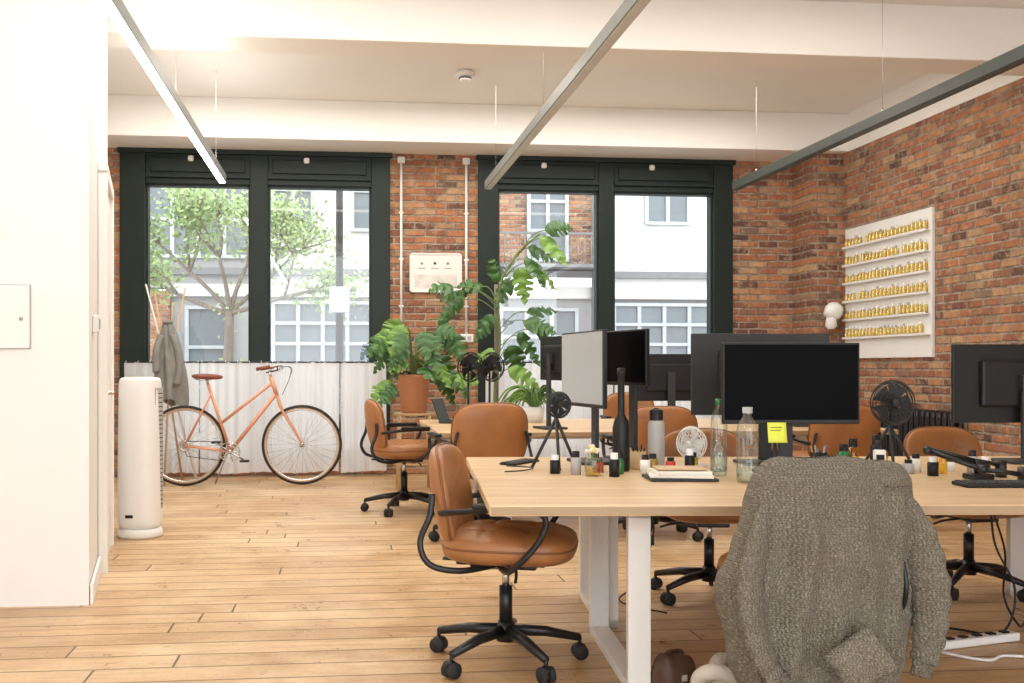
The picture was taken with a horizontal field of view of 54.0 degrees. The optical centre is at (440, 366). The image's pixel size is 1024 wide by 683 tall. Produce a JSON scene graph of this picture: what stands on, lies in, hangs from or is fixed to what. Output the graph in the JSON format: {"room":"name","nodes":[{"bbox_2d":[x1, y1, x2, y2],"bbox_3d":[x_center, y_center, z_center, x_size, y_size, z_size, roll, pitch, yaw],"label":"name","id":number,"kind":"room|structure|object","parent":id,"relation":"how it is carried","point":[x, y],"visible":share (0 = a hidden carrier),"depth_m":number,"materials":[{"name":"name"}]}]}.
{"room":"open-plan office","nodes":[
{"label":"open-plan office","id":0,"kind":"room"},
{"bbox_2d":[0,0,107,606],"bbox_3d":[-2.826,-0.765,3.587,2.490,3.830,13.700,0,0,-6],"label":"wall","id":1,"kind":"structure","parent":0,"point":[54,53],"depth_m":4.81,"materials":[{"name":"white paint"}]},
{"bbox_2d":[0,284,30,348],"bbox_3d":[-2.217,-0.240,4.763,0.505,0.310,0.029,0,0,-6],"label":"access panel","id":2,"kind":"object","parent":1,"relation":"attached to","point":[15,300],"visible":1,"depth_m":4.78,"materials":[{"name":"white paint"}]},
{"bbox_2d":[90,556,100,604],"bbox_3d":[-1.792,1.100,5.194,0.016,0.100,0.750,0,0,-16],"label":"baseboard","id":3,"kind":"structure","parent":1,"relation":"attached to","point":[96,576],"depth_m":5.04,"materials":[{"name":"white paint"}]},
{"bbox_2d":[92,315,100,332],"bbox_3d":[-1.763,-0.220,5.119,0.037,0.090,0.090,0,0,-16],"label":"light switch","id":4,"kind":"object","parent":1,"relation":"attached to","point":[96,322],"visible":1,"depth_m":5.08,"materials":[{"name":"white plastic"}]},
{"bbox_2d":[98,161,114,573],"bbox_3d":[-2.004,0.007,6.038,0.078,2.305,0.970,0,0,-16],"label":"door","id":5,"kind":"structure","parent":1,"relation":"in","point":[106,392],"depth_m":5.57,"materials":[{"name":"white paint"}]},
{"bbox_2d":[108,0,1023,75],"bbox_3d":[0.206,-2.480,7.231,8.850,0.400,0.350,0,0,-6],"label":"trim","id":6,"kind":"structure","parent":1,"relation":"attached to","point":[783,34],"depth_m":7.20,"materials":[{"name":"paint"}]},
{"bbox_2d":[108,148,842,476],"bbox_3d":[-0.036,-0.765,10.659,9.050,3.830,0.780,0,0,-6],"label":"wall","id":7,"kind":"structure","parent":0,"point":[788,223],"depth_m":10.76,"materials":[{"name":"brick"}]},
{"bbox_2d":[117,147,391,458],"bbox_3d":[-1.950,-0.655,10.606,2.850,3.250,0.225,0,0,-6],"label":"window","id":8,"kind":"structure","parent":7,"relation":"in","point":[260,172],"depth_m":10.54,"materials":[{"name":"black metal"}]},
{"bbox_2d":[119,361,388,473],"bbox_3d":[-1.919,0.518,10.400,2.750,1.169,0.251,0,0,-6],"label":"cafe curtain","id":9,"kind":"object","parent":8,"relation":"hanging from","point":[311,383],"visible":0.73,"depth_m":10.35,"materials":[{"name":"white fabric"}]},
{"bbox_2d":[397,157,404,324],"bbox_3d":[-0.423,-1.255,10.664,0.150,1.980,0.091,0,0,-6],"label":"conduit","id":10,"kind":"object","parent":7,"relation":"attached to","point":[400,160],"visible":0.81,"depth_m":10.68,"materials":[{"name":"white plastic"}]},
{"bbox_2d":[409,253,461,292],"bbox_3d":[-0.057,-1.010,10.725,0.560,0.420,0.044,0,0,-6],"label":"sign","id":11,"kind":"object","parent":7,"relation":"attached to","point":[425,269],"visible":0.91,"depth_m":10.71,"materials":[{"name":"white plastic"}]},
{"bbox_2d":[460,158,473,341],"bbox_3d":[0.273,-1.255,10.734,0.150,1.980,0.091,0,0,-6],"label":"conduit","id":12,"kind":"object","parent":7,"relation":"attached to","point":[465,161],"visible":0.94,"depth_m":10.74,"materials":[{"name":"white plastic"}]},
{"bbox_2d":[108,94,847,161],"bbox_3d":[-0.114,-2.480,10.440,8.850,0.400,0.600,0,0,-6],"label":"ceiling beam","id":13,"kind":"structure","parent":7,"relation":"attached to","point":[145,121],"depth_m":10.23,"materials":[{"name":"paint"}]},
{"bbox_2d":[476,155,735,402],"bbox_3d":[1.806,-0.655,10.982,2.880,3.250,0.225,0,0,-6],"label":"window","id":14,"kind":"structure","parent":7,"relation":"in","point":[605,178],"depth_m":10.92,"materials":[{"name":"black metal"}]},
{"bbox_2d":[486,361,720,456],"bbox_3d":[1.827,0.518,10.776,2.780,1.169,0.249,0,0,-6],"label":"cafe curtain","id":15,"kind":"object","parent":14,"relation":"hanging from","point":[576,412],"visible":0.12,"depth_m":10.63,"materials":[{"name":"white fabric"}]},
{"bbox_2d":[823,302,842,328],"bbox_3d":[4.139,-0.542,10.564,0.190,0.285,0.230,0,0,-6],"label":"wall sconce","id":16,"kind":"object","parent":7,"relation":"attached to","point":[833,311],"visible":1,"depth_m":10.49,"materials":[{"name":"white plastic"}]},
{"bbox_2d":[0,474,1023,682],"bbox_3d":[0.522,1.200,4.072,9.250,0.100,14.000,0,0,-6],"label":"floor","id":17,"kind":"structure","parent":0,"point":[247,579],"depth_m":4.80,"materials":[{"name":"brown wood"}]},
{"bbox_2d":[117,376,162,539],"bbox_3d":[-2.047,0.607,6.810,0.301,1.086,0.300,0,0,0],"label":"air purifier","id":18,"kind":"object","parent":17,"relation":"on","point":[140,398],"visible":1,"depth_m":6.69,"materials":[{"name":"white plastic"}]},
{"bbox_2d":[145,284,196,485],"bbox_3d":[-2.651,0.166,9.894,0.511,1.975,0.423,0,0,-25],"label":"coat stand","id":19,"kind":"object","parent":17,"relation":"on","point":[168,364],"visible":0.95,"depth_m":9.77,"materials":[{"name":"brown wood"}]},
{"bbox_2d":[163,365,341,485],"bbox_3d":[-1.916,0.565,9.717,1.894,1.164,0.590,0,0,-6],"label":"bicycle","id":20,"kind":"object","parent":17,"relation":"on","point":[224,443],"visible":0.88,"depth_m":9.70,"materials":[{"name":"metal"}]},
{"bbox_2d":[360,399,437,516],"bbox_3d":[-0.308,0.701,7.967,0.667,0.899,0.676,0,0,-6],"label":"office chair","id":21,"kind":"object","parent":17,"relation":"on","point":[383,450],"visible":0.86,"depth_m":7.75,"materials":[{"name":"brown leather"}]},
{"bbox_2d":[394,412,433,491],"bbox_3d":[-0.254,0.790,9.371,0.394,0.720,0.394,0,0,-6],"label":"plant stand","id":22,"kind":"object","parent":17,"relation":"on","point":[399,415],"visible":0.5,"depth_m":9.24,"materials":[{"name":"brown wood"}]},
{"bbox_2d":[366,316,479,412],"bbox_3d":[-0.196,-0.022,9.218,0.870,0.904,0.790,0,0,34],"label":"monstera plant","id":23,"kind":"object","parent":22,"relation":"on","point":[413,385],"visible":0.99,"depth_m":9.20,"materials":[{"name":"green plant"}]},
{"bbox_2d":[427,402,532,541],"bbox_3d":[0.260,0.688,6.665,0.696,0.924,0.686,0,0,-5],"label":"office chair","id":24,"kind":"object","parent":17,"relation":"on","point":[483,429],"visible":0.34,"depth_m":6.39,"materials":[{"name":"brown leather"}]},
{"bbox_2d":[429,219,572,401],"bbox_3d":[0.540,-0.122,9.579,1.359,2.544,0.694,0,0,-6],"label":"monstera plant","id":25,"kind":"object","parent":17,"relation":"on","point":[516,370],"visible":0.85,"depth_m":9.45,"materials":[{"name":"green plant"}]},
{"bbox_2d":[417,442,588,682],"bbox_3d":[0.244,0.726,3.916,0.629,0.847,0.638,0,0,20],"label":"office chair","id":26,"kind":"object","parent":17,"relation":"on","point":[507,546],"visible":0.94,"depth_m":3.75,"materials":[{"name":"brown leather"}]},
{"bbox_2d":[599,392,653,448],"bbox_3d":[1.835,0.696,9.391,0.683,0.907,0.673,0,0,2],"label":"office chair","id":27,"kind":"object","parent":17,"relation":"on","point":[610,412],"visible":0.12,"depth_m":9.59,"materials":[{"name":"brown leather"}]},
{"bbox_2d":[601,406,703,544],"bbox_3d":[1.423,0.701,6.764,0.676,0.899,0.667,0,0,7],"label":"office chair","id":28,"kind":"object","parent":17,"relation":"on","point":[674,417],"visible":0.09,"depth_m":6.49,"materials":[{"name":"brown leather"}]},
{"bbox_2d":[419,418,897,519],"bbox_3d":[1.588,0.805,8.038,3.400,0.690,1.720,0,0,-6],"label":"office desk","id":29,"kind":"object","parent":17,"relation":"on","point":[577,428],"visible":0.05,"depth_m":7.60,"materials":[{"name":"brown wood"}]},
{"bbox_2d":[431,398,451,423],"bbox_3d":[0.099,0.360,8.262,0.284,0.198,0.320,0,0,16],"label":"laptop","id":30,"kind":"object","parent":29,"relation":"on","point":[438,403],"visible":0.73,"depth_m":8.25,"materials":[{"name":"grey plastic"}]},
{"bbox_2d":[457,352,483,404],"bbox_3d":[0.212,0.170,7.786,0.239,0.580,0.165,0,0,-34],"label":"desk fan","id":31,"kind":"object","parent":29,"relation":"on","point":[469,363],"visible":0.93,"depth_m":7.75,"materials":[{"name":"black plastic"}]},
{"bbox_2d":[479,352,504,401],"bbox_3d":[0.386,0.170,7.954,0.239,0.580,0.165,0,0,-34],"label":"desk fan","id":32,"kind":"object","parent":29,"relation":"on","point":[491,363],"visible":0.89,"depth_m":7.92,"materials":[{"name":"black plastic"}]},
{"bbox_2d":[498,384,571,422],"bbox_3d":[0.773,0.302,8.318,0.589,0.315,0.627,0,0,-6],"label":"spider plant","id":33,"kind":"object","parent":29,"relation":"on","point":[534,397],"visible":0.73,"depth_m":8.25,"materials":[{"name":"green plant"}]},
{"bbox_2d":[533,336,567,429],"bbox_3d":[0.813,0.115,7.459,0.190,0.690,0.600,0,0,-16],"label":"computer monitor","id":34,"kind":"object","parent":29,"relation":"on","point":[550,347],"visible":0.76,"depth_m":7.44,"materials":[{"name":"black plastic"}]},
{"bbox_2d":[638,354,690,405],"bbox_3d":[1.751,0.180,7.612,0.600,0.560,0.190,0,0,-6],"label":"computer monitor","id":35,"kind":"object","parent":29,"relation":"on","point":[670,374],"visible":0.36,"depth_m":7.63,"materials":[{"name":"black plastic"}]},
{"bbox_2d":[793,424,808,426],"bbox_3d":[2.837,0.195,7.771,0.600,0.530,0.190,0,0,-1],"label":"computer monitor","id":36,"kind":"object","parent":29,"relation":"on","point":[794,425],"visible":0.06,"depth_m":7.68,"materials":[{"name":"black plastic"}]},
{"bbox_2d":[651,648,695,682],"bbox_3d":[0.820,1.073,3.518,0.156,0.164,0.123,0,0,-23],"label":"leather bag","id":37,"kind":"object","parent":17,"relation":"on","point":[670,666],"visible":0.98,"depth_m":3.48,"materials":[{"name":"leather"}]},
{"bbox_2d":[651,428,746,605],"bbox_3d":[1.349,0.735,5.008,0.625,0.830,0.616,0,0,12],"label":"office chair","id":38,"kind":"object","parent":17,"relation":"on","point":[731,442],"visible":0.3,"depth_m":5.04,"materials":[{"name":"black metal"}]},
{"bbox_2d":[690,652,736,682],"bbox_3d":[1.006,1.079,3.442,0.250,0.138,0.237,0,0,-34],"label":"cushion","id":39,"kind":"object","parent":17,"relation":"on","point":[718,670],"visible":0.56,"depth_m":3.40,"materials":[{"name":"beige fabric"}]},
{"bbox_2d":[466,456,1023,682],"bbox_3d":[1.894,0.805,4.245,3.500,0.690,1.800,0,0,-1],"label":"office desk","id":40,"kind":"object","parent":17,"relation":"on","point":[598,499],"visible":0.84,"depth_m":3.75,"materials":[{"name":"brown wood"}]},
{"bbox_2d":[504,465,532,471],"bbox_3d":[0.346,0.450,4.420,0.122,0.006,0.260,0,0,6],"label":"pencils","id":41,"kind":"object","parent":40,"relation":"on","point":[506,465],"visible":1,"depth_m":4.43,"materials":[{"name":"brown wood"}]},
{"bbox_2d":[499,458,538,465],"bbox_3d":[0.376,0.453,4.781,0.084,0.013,0.252,0,0,33],"label":"keyboard","id":42,"kind":"object","parent":40,"relation":"on","point":[523,460],"visible":0.97,"depth_m":4.72,"materials":[{"name":"black plastic"}]},
{"bbox_2d":[530,391,571,470],"bbox_3d":[0.532,0.284,4.489,0.222,0.351,0.164,0,0,-17],"label":"desk fan","id":43,"kind":"object","parent":40,"relation":"on","point":[558,403],"visible":0.96,"depth_m":4.47,"materials":[{"name":"grey plastic"}]},
{"bbox_2d":[550,455,559,473],"bbox_3d":[0.492,0.420,4.321,0.044,0.080,0.044,0,0,-6],"label":"jar","id":44,"kind":"object","parent":40,"relation":"on","point":[554,462],"visible":1,"depth_m":4.30,"materials":[{"name":"black glass"}]},
{"bbox_2d":[571,451,580,474],"bbox_3d":[0.577,0.410,4.279,0.044,0.100,0.044,0,0,-6],"label":"jar","id":45,"kind":"object","parent":40,"relation":"on","point":[575,460],"visible":1,"depth_m":4.26,"materials":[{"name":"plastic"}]},
{"bbox_2d":[562,329,609,464],"bbox_3d":[0.731,0.145,4.802,0.190,0.630,0.580,0,0,-12],"label":"computer monitor","id":46,"kind":"object","parent":40,"relation":"on","point":[584,353],"visible":0.77,"depth_m":4.75,"materials":[{"name":"grey plastic"}]},
{"bbox_2d":[585,444,601,472],"bbox_3d":[0.643,0.393,4.225,0.072,0.133,0.072,0,0,-6],"label":"flowers","id":47,"kind":"object","parent":40,"relation":"on","point":[593,449],"visible":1,"depth_m":4.22,"materials":[{"name":"white plant"}]},
{"bbox_2d":[594,458,603,472],"bbox_3d":[0.689,0.430,4.370,0.044,0.060,0.044,0,0,-6],"label":"jar","id":48,"kind":"object","parent":40,"relation":"on","point":[597,469],"visible":0.83,"depth_m":4.35,"materials":[{"name":"red glass"}]},
{"bbox_2d":[609,453,619,476],"bbox_3d":[0.726,0.410,4.193,0.044,0.100,0.044,0,0,-6],"label":"jar","id":49,"kind":"object","parent":40,"relation":"on","point":[614,462],"visible":1,"depth_m":4.18,"materials":[{"name":"black glass"}]},
{"bbox_2d":[617,447,623,474],"bbox_3d":[0.766,0.400,4.298,0.040,0.120,0.040,0,0,-6],"label":"dropper bottle","id":50,"kind":"object","parent":40,"relation":"on","point":[619,452],"visible":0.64,"depth_m":4.29,"materials":[{"name":"green glass"}]},
{"bbox_2d":[612,368,629,471],"bbox_3d":[0.798,0.232,4.431,0.076,0.457,0.076,0,0,-6],"label":"bottle","id":51,"kind":"object","parent":40,"relation":"on","point":[620,429],"visible":0.8,"depth_m":4.41,"materials":[{"name":"glass"}]},
{"bbox_2d":[603,329,649,458],"bbox_3d":[0.938,0.140,4.928,0.190,0.640,0.500,0,0,-18],"label":"computer monitor","id":52,"kind":"object","parent":40,"relation":"on","point":[629,350],"visible":0.65,"depth_m":4.86,"materials":[{"name":"black plastic"}]},
{"bbox_2d":[630,444,645,469],"bbox_3d":[0.886,0.403,4.511,0.074,0.114,0.074,0,0,-6],"label":"pen cup","id":53,"kind":"object","parent":40,"relation":"on","point":[635,456],"visible":0.77,"depth_m":4.48,"materials":[{"name":"brown wood"}]},
{"bbox_2d":[619,516,666,613],"bbox_3d":[0.960,0.829,4.830,0.193,0.639,0.402,0,0,3],"label":"power cable","id":54,"kind":"object","parent":40,"relation":"hanging from","point":[652,516],"visible":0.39,"depth_m":4.90,"materials":[{"name":"black plastic"}]},
{"bbox_2d":[640,454,649,473],"bbox_3d":[0.884,0.420,4.329,0.044,0.080,0.044,0,0,-6],"label":"jar","id":55,"kind":"object","parent":40,"relation":"on","point":[645,462],"visible":0.97,"depth_m":4.31,"materials":[{"name":"white glass"}]},
{"bbox_2d":[649,453,655,458],"bbox_3d":[0.928,0.420,4.384,0.044,0.080,0.044,0,0,-6],"label":"jar","id":56,"kind":"object","parent":40,"relation":"on","point":[651,455],"visible":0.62,"depth_m":4.37,"materials":[{"name":"black plastic"}]},
{"bbox_2d":[648,408,664,467],"bbox_3d":[0.988,0.323,4.591,0.076,0.274,0.076,0,0,-6],"label":"flask","id":57,"kind":"object","parent":40,"relation":"on","point":[656,425],"visible":0.88,"depth_m":4.56,"materials":[{"name":"grey plastic"}]},
{"bbox_2d":[665,457,675,465],"bbox_3d":[1.015,0.430,4.423,0.044,0.060,0.044,0,0,-6],"label":"jar","id":58,"kind":"object","parent":40,"relation":"on","point":[670,461],"visible":0.68,"depth_m":4.41,"materials":[{"name":"red glass"}]},
{"bbox_2d":[642,465,718,481],"bbox_3d":[0.977,0.435,4.098,0.280,0.050,0.213,0,0,3],"label":"stack","id":59,"kind":"object","parent":40,"relation":"on","point":[659,473],"visible":1,"depth_m":4.02,"materials":[{"name":"white paper"}]},
{"bbox_2d":[685,449,694,465],"bbox_3d":[1.090,0.410,4.380,0.044,0.100,0.044,0,0,-6],"label":"jar","id":60,"kind":"object","parent":40,"relation":"on","point":[689,457],"visible":0.76,"depth_m":4.37,"materials":[{"name":"black glass"}]},
{"bbox_2d":[676,426,706,467],"bbox_3d":[1.169,0.365,4.606,0.114,0.189,0.159,0,0,-44],"label":"desk fan","id":61,"kind":"object","parent":40,"relation":"on","point":[694,443],"visible":0.88,"depth_m":4.57,"materials":[{"name":"white plastic"}]},
{"bbox_2d":[715,399,726,471],"bbox_3d":[1.227,0.300,4.414,0.072,0.320,0.072,0,0,-6],"label":"water bottle","id":62,"kind":"object","parent":40,"relation":"on","point":[717,401],"visible":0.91,"depth_m":4.40,"materials":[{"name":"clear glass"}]},
{"bbox_2d":[741,407,752,482],"bbox_3d":[1.220,0.310,3.981,0.086,0.300,0.086,0,0,-6],"label":"water bottle","id":63,"kind":"object","parent":40,"relation":"on","point":[744,409],"visible":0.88,"depth_m":3.97,"materials":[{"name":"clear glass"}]},
{"bbox_2d":[691,333,828,465],"bbox_3d":[1.533,0.150,4.746,0.670,0.620,0.190,0,0,-3],"label":"computer monitor","id":64,"kind":"object","parent":40,"relation":"on","point":[705,348],"visible":0.38,"depth_m":4.77,"materials":[{"name":"grey plastic"}]},
{"bbox_2d":[771,445,777,457],"bbox_3d":[1.368,0.388,4.106,0.048,0.144,0.048,0,0,-6],"label":"dropper bottle","id":65,"kind":"object","parent":40,"relation":"on","point":[774,453],"visible":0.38,"depth_m":4.10,"materials":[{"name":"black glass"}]},
{"bbox_2d":[721,343,858,471],"bbox_3d":[1.484,0.178,4.299,0.585,0.563,0.190,0,0,-1],"label":"computer monitor","id":66,"kind":"object","parent":40,"relation":"on","point":[790,383],"visible":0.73,"depth_m":4.24,"materials":[{"name":"black plastic"}]},
{"bbox_2d":[767,422,786,442],"bbox_3d":[1.417,0.277,4.214,0.080,0.085,0.016,0,0,-1],"label":"sticky note","id":67,"kind":"object","parent":66,"relation":"attached to","point":[777,433],"visible":1,"depth_m":4.21,"materials":[{"name":"yellow paper"}]},
{"bbox_2d":[810,445,827,456],"bbox_3d":[1.685,0.404,4.460,0.074,0.113,0.074,0,0,-6],"label":"pen cup","id":68,"kind":"object","parent":40,"relation":"on","point":[824,453],"visible":0.26,"depth_m":4.44,"materials":[{"name":"black plastic"}]},
{"bbox_2d":[837,444,849,455],"bbox_3d":[1.779,0.400,4.419,0.052,0.120,0.052,0,0,-6],"label":"jar","id":69,"kind":"object","parent":40,"relation":"on","point":[843,448],"visible":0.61,"depth_m":4.40,"materials":[{"name":"green glass"}]},
{"bbox_2d":[849,438,856,447],"bbox_3d":[1.844,0.390,4.476,0.052,0.140,0.052,0,0,-6],"label":"jar","id":70,"kind":"object","parent":40,"relation":"on","point":[852,441],"visible":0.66,"depth_m":4.46,"materials":[{"name":"black plastic"}]},
{"bbox_2d":[870,435,880,459],"bbox_3d":[1.920,0.380,4.413,0.052,0.160,0.052,0,0,-6],"label":"jar","id":71,"kind":"object","parent":40,"relation":"on","point":[874,437],"visible":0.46,"depth_m":4.40,"materials":[{"name":"grey plastic"}]},
{"bbox_2d":[873,441,885,459],"bbox_3d":[1.899,0.390,4.330,0.052,0.140,0.052,0,0,-6],"label":"jar","id":72,"kind":"object","parent":40,"relation":"on","point":[879,445],"visible":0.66,"depth_m":4.31,"materials":[{"name":"plastic"}]},
{"bbox_2d":[876,454,883,459],"bbox_3d":[1.801,0.410,4.100,0.044,0.100,0.044,0,0,-6],"label":"jar","id":73,"kind":"object","parent":40,"relation":"on","point":[878,457],"visible":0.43,"depth_m":4.09,"materials":[{"name":"glass"}]},
{"bbox_2d":[865,380,915,461],"bbox_3d":[2.139,0.261,4.741,0.224,0.399,0.153,0,0,8],"label":"desk fan","id":74,"kind":"object","parent":40,"relation":"on","point":[891,399],"visible":0.93,"depth_m":4.73,"materials":[{"name":"grey plastic"}]},
{"bbox_2d":[903,459,913,473],"bbox_3d":[2.020,0.430,4.322,0.044,0.060,0.044,0,0,-6],"label":"jar","id":75,"kind":"object","parent":40,"relation":"on","point":[908,465],"visible":0.91,"depth_m":4.31,"materials":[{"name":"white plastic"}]},
{"bbox_2d":[911,453,920,471],"bbox_3d":[2.084,0.420,4.389,0.044,0.080,0.044,0,0,-6],"label":"jar","id":76,"kind":"object","parent":40,"relation":"on","point":[916,460],"visible":0.92,"depth_m":4.37,"materials":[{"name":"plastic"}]},
{"bbox_2d":[927,457,938,475],"bbox_3d":[2.080,0.420,4.228,0.044,0.080,0.044,0,0,-6],"label":"jar","id":77,"kind":"object","parent":40,"relation":"on","point":[932,465],"visible":0.99,"depth_m":4.21,"materials":[{"name":"black glass"}]},
{"bbox_2d":[944,459,954,471],"bbox_3d":[2.234,0.430,4.394,0.044,0.060,0.044,0,0,-6],"label":"jar","id":78,"kind":"object","parent":40,"relation":"on","point":[949,466],"visible":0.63,"depth_m":4.38,"materials":[{"name":"white glass"}]},
{"bbox_2d":[911,515,1015,632],"bbox_3d":[2.275,0.830,4.372,0.416,0.642,0.104,0,0,28],"label":"power cable","id":79,"kind":"object","parent":40,"relation":"hanging from","point":[991,516],"visible":0.5,"depth_m":4.29,"materials":[{"name":"black plastic"}]},
{"bbox_2d":[967,450,977,472],"bbox_3d":[2.300,0.410,4.330,0.044,0.100,0.044,0,0,-6],"label":"jar","id":80,"kind":"object","parent":40,"relation":"on","point":[971,453],"visible":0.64,"depth_m":4.32,"materials":[{"name":"black plastic"}]},
{"bbox_2d":[923,446,1023,479],"bbox_3d":[2.183,0.394,4.063,0.370,0.133,0.232,0,0,-6],"label":"monitor arm","id":81,"kind":"object","parent":40,"relation":"on","point":[981,472],"visible":1,"depth_m":4.08,"materials":[{"name":"black metal"}]},
{"bbox_2d":[981,456,990,467],"bbox_3d":[2.428,0.430,4.464,0.044,0.060,0.044,0,0,-6],"label":"jar","id":82,"kind":"object","parent":40,"relation":"on","point":[982,457],"visible":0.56,"depth_m":4.45,"materials":[{"name":"black plastic"}]},
{"bbox_2d":[951,344,1023,464],"bbox_3d":[2.812,0.175,4.804,0.670,0.570,0.190,0,0,-1],"label":"computer monitor","id":83,"kind":"object","parent":40,"relation":"on","point":[987,380],"visible":0.98,"depth_m":4.84,"materials":[{"name":"black plastic"}]},
{"bbox_2d":[952,480,1023,487],"bbox_3d":[2.177,0.450,3.856,0.360,0.019,0.120,0,0,0],"label":"keyboard","id":84,"kind":"object","parent":40,"relation":"on","point":[964,483],"visible":1,"depth_m":3.81,"materials":[{"name":"black plastic"}]},
{"bbox_2d":[993,515,1023,627],"bbox_3d":[2.493,0.828,4.445,0.190,0.639,0.189,0,0,29],"label":"power cable","id":85,"kind":"object","parent":40,"relation":"hanging from","point":[994,516],"visible":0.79,"depth_m":4.41,"materials":[{"name":"black plastic"}]},
{"bbox_2d":[717,552,908,609],"bbox_3d":[1.160,0.722,3.232,0.635,0.856,0.665,0,0,-4],"label":"office chair","id":86,"kind":"object","parent":17,"relation":"on","point":[722,558],"visible":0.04,"depth_m":2.96,"materials":[{"name":"black metal"}]},
{"bbox_2d":[714,455,951,682],"bbox_3d":[1.171,0.700,2.977,0.655,0.866,0.316,0,0,-5],"label":"cardigan","id":87,"kind":"object","parent":86,"relation":"on","point":[809,585],"visible":0.99,"depth_m":2.91,"materials":[{"name":"fabric"}]},
{"bbox_2d":[773,405,887,456],"bbox_3d":[2.668,0.701,6.888,0.676,0.899,0.667,0,0,2],"label":"office chair","id":88,"kind":"object","parent":17,"relation":"on","point":[820,435],"visible":0.18,"depth_m":6.62,"materials":[{"name":"brown leather"}]},
{"bbox_2d":[872,406,963,455],"bbox_3d":[4.354,0.767,9.216,0.140,0.765,1.343,0,0,-6],"label":"radiator","id":89,"kind":"object","parent":17,"relation":"on","point":[920,417],"visible":0.3,"depth_m":9.07,"materials":[{"name":"black metal"}]},
{"bbox_2d":[903,426,1023,601],"bbox_3d":[2.728,0.735,5.169,0.625,0.830,0.616,0,0,-2],"label":"office chair","id":90,"kind":"object","parent":17,"relation":"on","point":[956,440],"visible":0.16,"depth_m":5.18,"materials":[{"name":"brown leather"}]},
{"bbox_2d":[908,639,1023,661],"bbox_3d":[2.118,1.138,3.968,0.505,0.012,0.166,0,0,31],"label":"power cable","id":91,"kind":"object","parent":17,"relation":"on","point":[909,640],"visible":0.8,"depth_m":3.93,"materials":[{"name":"white plastic"}]},
{"bbox_2d":[944,630,1019,649],"bbox_3d":[2.219,1.127,4.141,0.420,0.042,0.060,0,0,-20],"label":"power strip","id":92,"kind":"object","parent":17,"relation":"on","point":[1000,636],"visible":0.91,"depth_m":4.12,"materials":[{"name":"white plastic"}]},
{"bbox_2d":[108,0,1023,113],"bbox_3d":[0.522,-2.730,4.072,9.250,0.100,14.000,0,0,-6],"label":"ceiling","id":93,"kind":"structure","parent":0,"point":[192,73],"depth_m":9.39,"materials":[{"name":"paint"}]},
{"bbox_2d":[98,0,225,182],"bbox_3d":[-1.625,-2.212,4.993,0.070,0.936,9.060,0,0,-6],"label":"track","id":94,"kind":"object","parent":93,"relation":"hanging from","point":[116,10],"visible":1,"depth_m":6.07,"materials":[{"name":"metal"}]},
{"bbox_2d":[455,69,474,81],"bbox_3d":[0.219,-2.638,9.067,0.180,0.085,0.180,0,0,-6],"label":"smoke detector","id":95,"kind":"object","parent":93,"relation":"attached to","point":[464,75],"visible":1,"depth_m":9.02,"materials":[{"name":"white plastic"}]},
{"bbox_2d":[485,0,650,189],"bbox_3d":[0.918,-2.212,5.293,0.070,0.936,9.150,0,0,-6],"label":"track","id":96,"kind":"object","parent":93,"relation":"hanging from","point":[628,11],"visible":1,"depth_m":6.11,"materials":[{"name":"metal"}]},
{"bbox_2d":[732,0,1023,189],"bbox_3d":[3.356,-2.212,5.436,0.070,0.936,8.950,0,0,-6],"label":"linear pendant light","id":97,"kind":"object","parent":93,"relation":"hanging from","point":[1013,58],"visible":1,"depth_m":7.06,"materials":[{"name":"metal"}]},
{"bbox_2d":[843,78,1023,455],"bbox_3d":[5.040,-0.765,4.373,0.200,3.830,13.700,0,0,-6],"label":"wall","id":98,"kind":"structure","parent":0,"point":[964,161],"depth_m":8.68,"materials":[{"name":"brick"}]},
{"bbox_2d":[842,207,934,357],"bbox_3d":[4.352,-0.770,9.822,0.080,1.360,1.560,0,0,-6],"label":"display board","id":99,"kind":"object","parent":98,"relation":"attached to","point":[889,265],"visible":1,"depth_m":9.66,"materials":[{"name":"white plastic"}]},
{"bbox_2d":[848,73,1023,151],"bbox_3d":[4.964,-2.480,4.064,0.012,0.400,13.100,0,0,-6],"label":"trim","id":100,"kind":"structure","parent":98,"relation":"attached to","point":[930,80],"depth_m":9.34,"materials":[{"name":"paint"}]},
{"label":"outside","id":101,"kind":"structure","parent":0,"visible":0},
{"bbox_3d":[1.840,1.235,21.796,36.000,0.130,20.990,0,0,-6],"label":"street","id":102,"kind":"object","parent":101,"visible":0},
{"bbox_2d":[150,188,368,360],"bbox_3d":[-2.833,-0.888,14.757,4.541,4.118,2.496,0,0,-6],"label":"street tree","id":103,"kind":"object","parent":102,"relation":"on","point":[192,216],"visible":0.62,"depth_m":14.65,"materials":[{"name":"green plant"}]},
{"bbox_2d":[329,191,348,433],"bbox_3d":[-1.333,-1.830,13.133,0.260,6.000,0.160,0,0,-6],"label":"street lamp post","id":104,"kind":"object","parent":102,"relation":"on","point":[338,295],"visible":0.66,"depth_m":13.09,"materials":[{"name":"grey metal"}]},
{"bbox_2d":[150,188,706,431],"bbox_3d":[1.199,-3.350,18.159,30.000,9.000,1.100,0,0,-6],"label":"building","id":105,"kind":"structure","parent":102,"relation":"on","point":[661,241],"depth_m":18.21,"materials":[{"name":"paint"}]}
]}

